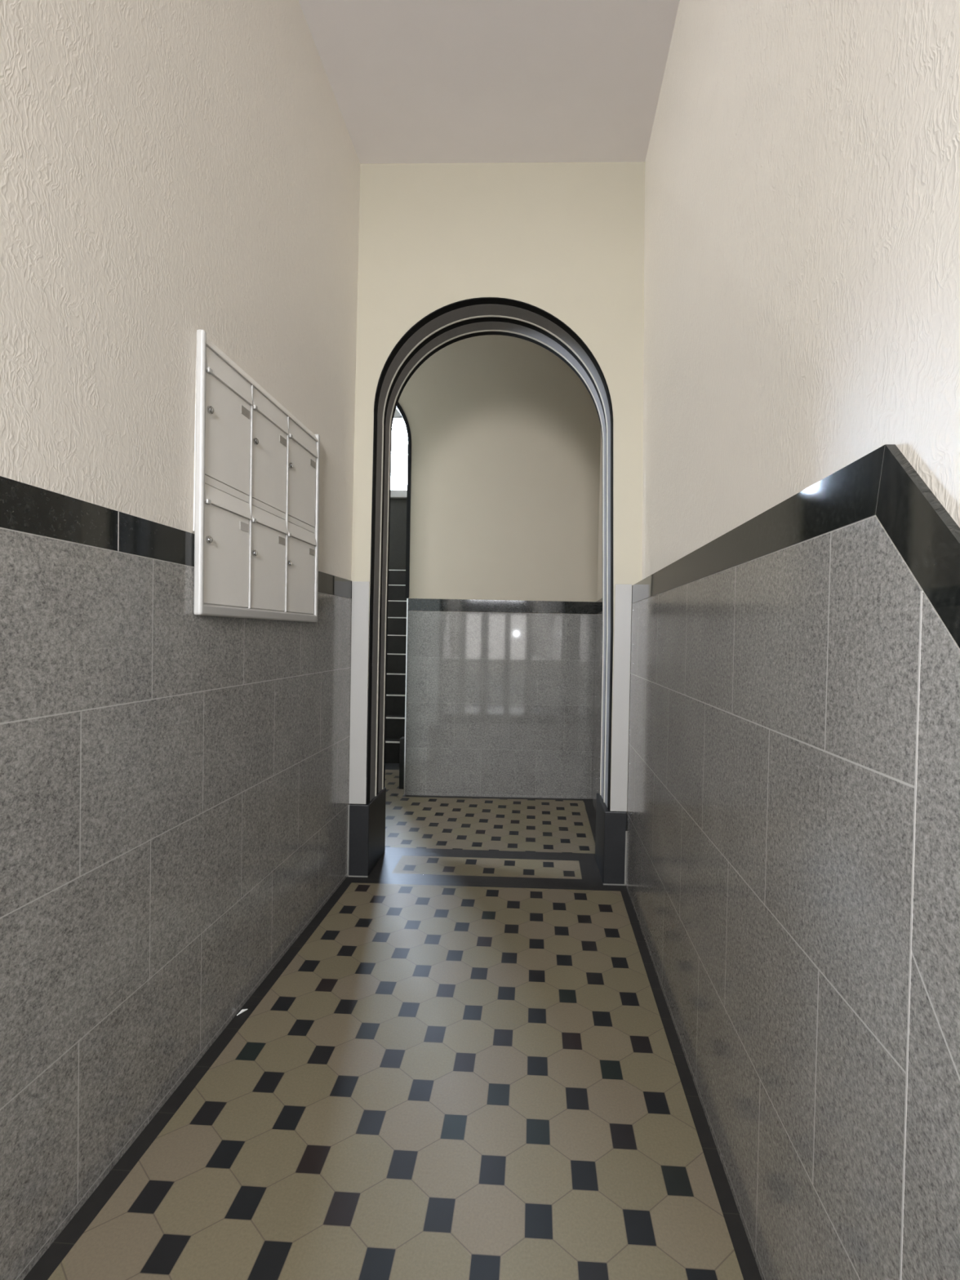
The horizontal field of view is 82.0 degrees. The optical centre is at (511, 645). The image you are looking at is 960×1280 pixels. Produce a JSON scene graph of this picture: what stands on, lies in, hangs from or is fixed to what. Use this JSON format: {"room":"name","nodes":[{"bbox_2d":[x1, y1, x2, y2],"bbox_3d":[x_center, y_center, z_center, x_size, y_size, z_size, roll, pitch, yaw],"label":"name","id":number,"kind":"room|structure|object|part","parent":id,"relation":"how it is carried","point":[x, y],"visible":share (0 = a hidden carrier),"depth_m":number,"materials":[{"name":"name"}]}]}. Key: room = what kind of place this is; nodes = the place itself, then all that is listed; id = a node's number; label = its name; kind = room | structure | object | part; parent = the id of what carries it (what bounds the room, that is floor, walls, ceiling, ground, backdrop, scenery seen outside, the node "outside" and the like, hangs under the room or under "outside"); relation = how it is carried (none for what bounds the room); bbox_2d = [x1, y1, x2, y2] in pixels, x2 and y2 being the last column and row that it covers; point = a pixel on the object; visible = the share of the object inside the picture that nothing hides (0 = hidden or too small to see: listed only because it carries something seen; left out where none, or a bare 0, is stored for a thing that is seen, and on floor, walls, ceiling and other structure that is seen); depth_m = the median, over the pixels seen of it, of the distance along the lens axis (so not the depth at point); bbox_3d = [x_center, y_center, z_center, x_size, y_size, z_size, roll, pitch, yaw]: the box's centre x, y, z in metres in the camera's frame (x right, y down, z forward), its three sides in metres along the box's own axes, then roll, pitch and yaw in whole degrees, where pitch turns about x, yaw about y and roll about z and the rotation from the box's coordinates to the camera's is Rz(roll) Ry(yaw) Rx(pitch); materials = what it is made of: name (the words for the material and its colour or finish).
{"room":"apartment building hallway","nodes":[
{"label":"apartment building hallway","id":0,"kind":"room"},
{"bbox_2d":[0,0,359,1279],"bbox_3d":[-1.023,-0.267,-0.219,0.153,4.185,6.016,1,1,3],"label":"wall","id":1,"kind":"structure","parent":0,"point":[175,780],"depth_m":1.31,"materials":[{"name":"beige paper"}]},
{"bbox_2d":[193,328,319,622],"bbox_3d":[-0.836,-0.476,1.896,0.039,0.777,0.796,1,1,3],"label":"mailboxes","id":2,"kind":"object","parent":1,"relation":"attached to","point":[257,466],"visible":1,"depth_m":1.76,"materials":[{"name":"silver metal"}]},
{"bbox_3d":[-0.850,-0.258,1.641,0.010,0.280,0.236,1,1,3],"label":"door","id":3,"kind":"part","parent":2,"relation":"part of","materials":[{"name":"white metal"}]},
{"bbox_3d":[-0.843,-0.617,1.636,0.010,0.284,0.236,1,1,3],"label":"door","id":4,"kind":"part","parent":2,"relation":"part of","materials":[{"name":"white metal"}]},
{"bbox_3d":[-0.838,-0.370,1.727,0.002,0.025,0.048,1,1,3],"label":"name plate","id":5,"kind":"part","parent":2,"relation":"part of","materials":[{"name":"grey metal"}]},
{"bbox_3d":[-0.831,-0.727,1.721,0.002,0.025,0.048,1,1,3],"label":"name plate","id":6,"kind":"part","parent":2,"relation":"part of","materials":[{"name":"grey metal"}]},
{"bbox_3d":[-0.825,-0.847,1.890,0.021,0.030,0.775,1,1,3],"label":"head trim","id":7,"kind":"part","parent":2,"relation":"part of","materials":[{"name":"white metal"}]},
{"bbox_3d":[-0.837,-0.262,1.890,0.010,0.280,0.242,1,1,3],"label":"door","id":8,"kind":"part","parent":2,"relation":"part of","materials":[{"name":"white metal"}]},
{"bbox_3d":[-0.830,-0.621,1.884,0.010,0.284,0.242,1,1,3],"label":"door","id":9,"kind":"part","parent":2,"relation":"part of","materials":[{"name":"white metal"}]},
{"bbox_3d":[-0.825,-0.374,1.978,0.002,0.025,0.048,1,1,3],"label":"name plate","id":10,"kind":"part","parent":2,"relation":"part of","materials":[{"name":"grey metal"}]},
{"bbox_3d":[-0.818,-0.731,1.973,0.002,0.025,0.048,1,1,3],"label":"name plate","id":11,"kind":"part","parent":2,"relation":"part of","materials":[{"name":"grey metal"}]},
{"bbox_3d":[-0.824,-0.266,2.146,0.010,0.280,0.250,1,1,3],"label":"door","id":12,"kind":"part","parent":2,"relation":"part of","materials":[{"name":"white metal"}]},
{"bbox_3d":[-0.817,-0.625,2.140,0.010,0.284,0.250,1,1,3],"label":"door","id":13,"kind":"part","parent":2,"relation":"part of","materials":[{"name":"white metal"}]},
{"bbox_3d":[-0.811,-0.378,2.238,0.002,0.025,0.048,1,1,3],"label":"name plate","id":14,"kind":"part","parent":2,"relation":"part of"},
{"bbox_3d":[-0.804,-0.735,2.233,0.002,0.025,0.048,1,1,3],"label":"name plate","id":15,"kind":"part","parent":2,"relation":"part of","materials":[{"name":"grey metal"}]},
{"bbox_2d":[22,763,761,1279],"bbox_3d":[-1.399,1.138,4.290,4.204,0.001,7.150,1,1,3],"label":"floor","id":16,"kind":"structure","parent":0,"point":[469,1063],"depth_m":1.43,"materials":[{"name":"tile"}]},
{"bbox_2d":[236,1008,247,1015],"bbox_3d":[-0.870,1.181,1.776,0.011,0.006,0.036,2,1,27],"label":"paper scrap","id":17,"kind":"object","parent":16,"relation":"on","point":[242,1010],"visible":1,"depth_m":1.78,"materials":[{"name":"white paper"}]},
{"bbox_2d":[346,786,386,877],"bbox_3d":[-0.769,0.987,2.951,0.112,0.366,0.340,1,1,3],"label":"plinth block","id":18,"kind":"object","parent":16,"relation":"on","point":[366,822],"visible":0.89,"depth_m":2.79,"materials":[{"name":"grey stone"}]},
{"bbox_2d":[385,569,406,763],"bbox_3d":[-1.487,0.081,6.514,1.575,2.039,2.510,1,1,3],"label":"staircase","id":19,"kind":"structure","parent":16,"relation":"on","point":[397,602],"depth_m":5.99,"materials":[{"name":"stone"}]},
{"bbox_2d":[399,736,404,789],"bbox_3d":[-0.865,0.944,4.422,0.050,0.403,0.084,1,1,3],"label":"post","id":20,"kind":"object","parent":16,"relation":"on","point":[402,739],"visible":0.51,"depth_m":4.38,"materials":[{"name":"wood"}]},
{"bbox_2d":[595,792,626,885],"bbox_3d":[0.523,1.012,2.913,0.120,0.366,0.340,1,1,3],"label":"plinth block","id":21,"kind":"object","parent":16,"relation":"on","point":[611,839],"visible":0.89,"depth_m":2.75,"materials":[{"name":"grey stone"}]},
{"bbox_2d":[388,416,406,569],"bbox_3d":[-1.924,-1.491,7.838,2.856,5.124,0.126,1,1,3],"label":"wall","id":22,"kind":"structure","parent":0,"point":[397,528],"depth_m":7.76,"materials":[{"name":"grey paint"}]},
{"bbox_2d":[390,408,407,498],"bbox_3d":[-1.818,-2.806,7.765,1.176,1.480,0.178,1,1,3],"label":"window","id":23,"kind":"structure","parent":22,"relation":"in","point":[394,494],"depth_m":7.68,"materials":[{"name":"white paint"}]},
{"bbox_3d":[-1.832,-2.118,7.750,1.176,0.105,0.126,1,1,3],"label":"sill","id":24,"kind":"part","parent":23,"relation":"part of","materials":[{"name":"white paint"}]},
{"bbox_2d":[298,0,679,163],"bbox_3d":[-0.203,-2.392,-0.266,1.712,0.105,6.069,1,1,3],"label":"ceiling","id":25,"kind":"structure","parent":0,"point":[411,81],"depth_m":2.29,"materials":[{"name":"white paint"}]},
{"bbox_2d":[348,161,644,812],"bbox_3d":[-1.382,-0.826,2.943,4.306,3.969,0.315,1,1,2],"label":"wall","id":26,"kind":"structure","parent":0,"point":[564,240],"depth_m":2.73,"materials":[{"name":"beige paint"}]},
{"bbox_2d":[348,581,369,804],"bbox_3d":[-0.768,0.241,2.780,0.088,1.124,0.006,1,1,2],"label":"stone panel","id":27,"kind":"object","parent":26,"relation":"attached to","point":[360,589],"visible":1,"depth_m":2.78,"materials":[{"name":"white stone"}]},
{"bbox_2d":[365,297,613,811],"bbox_3d":[-0.092,-0.456,2.911,1.229,2.543,0.322,1,1,2],"label":"arch surround","id":28,"kind":"object","parent":26,"relation":"attached to","point":[453,322],"visible":1,"depth_m":2.89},
{"bbox_2d":[610,583,631,811],"bbox_3d":[0.546,0.264,2.742,0.083,1.132,0.006,1,1,2],"label":"stone panel","id":29,"kind":"object","parent":26,"relation":"attached to","point":[623,593],"visible":1,"depth_m":2.74,"materials":[{"name":"white stone"}]},
{"bbox_2d":[395,334,600,799],"bbox_3d":[-1.303,-1.381,4.285,4.310,5.040,0.200,1,1,0],"label":"wall","id":30,"kind":"structure","parent":0,"point":[504,436],"depth_m":4.20,"materials":[{"name":"beige paint"}]},
{"bbox_2d":[403,598,408,795],"bbox_3d":[-0.804,0.396,4.264,0.012,1.506,0.124,1,1,0],"label":"trim","id":31,"kind":"structure","parent":30,"relation":"attached to","point":[406,637],"depth_m":4.20,"materials":[{"name":"metal"}]},
{"bbox_2d":[591,0,959,1279],"bbox_3d":[0.563,-0.980,0.451,0.200,5.651,7.539,1,1,3],"label":"wall","id":32,"kind":"structure","parent":0,"point":[793,854],"depth_m":0.94,"materials":[{"name":"beige paper"}]}
]}

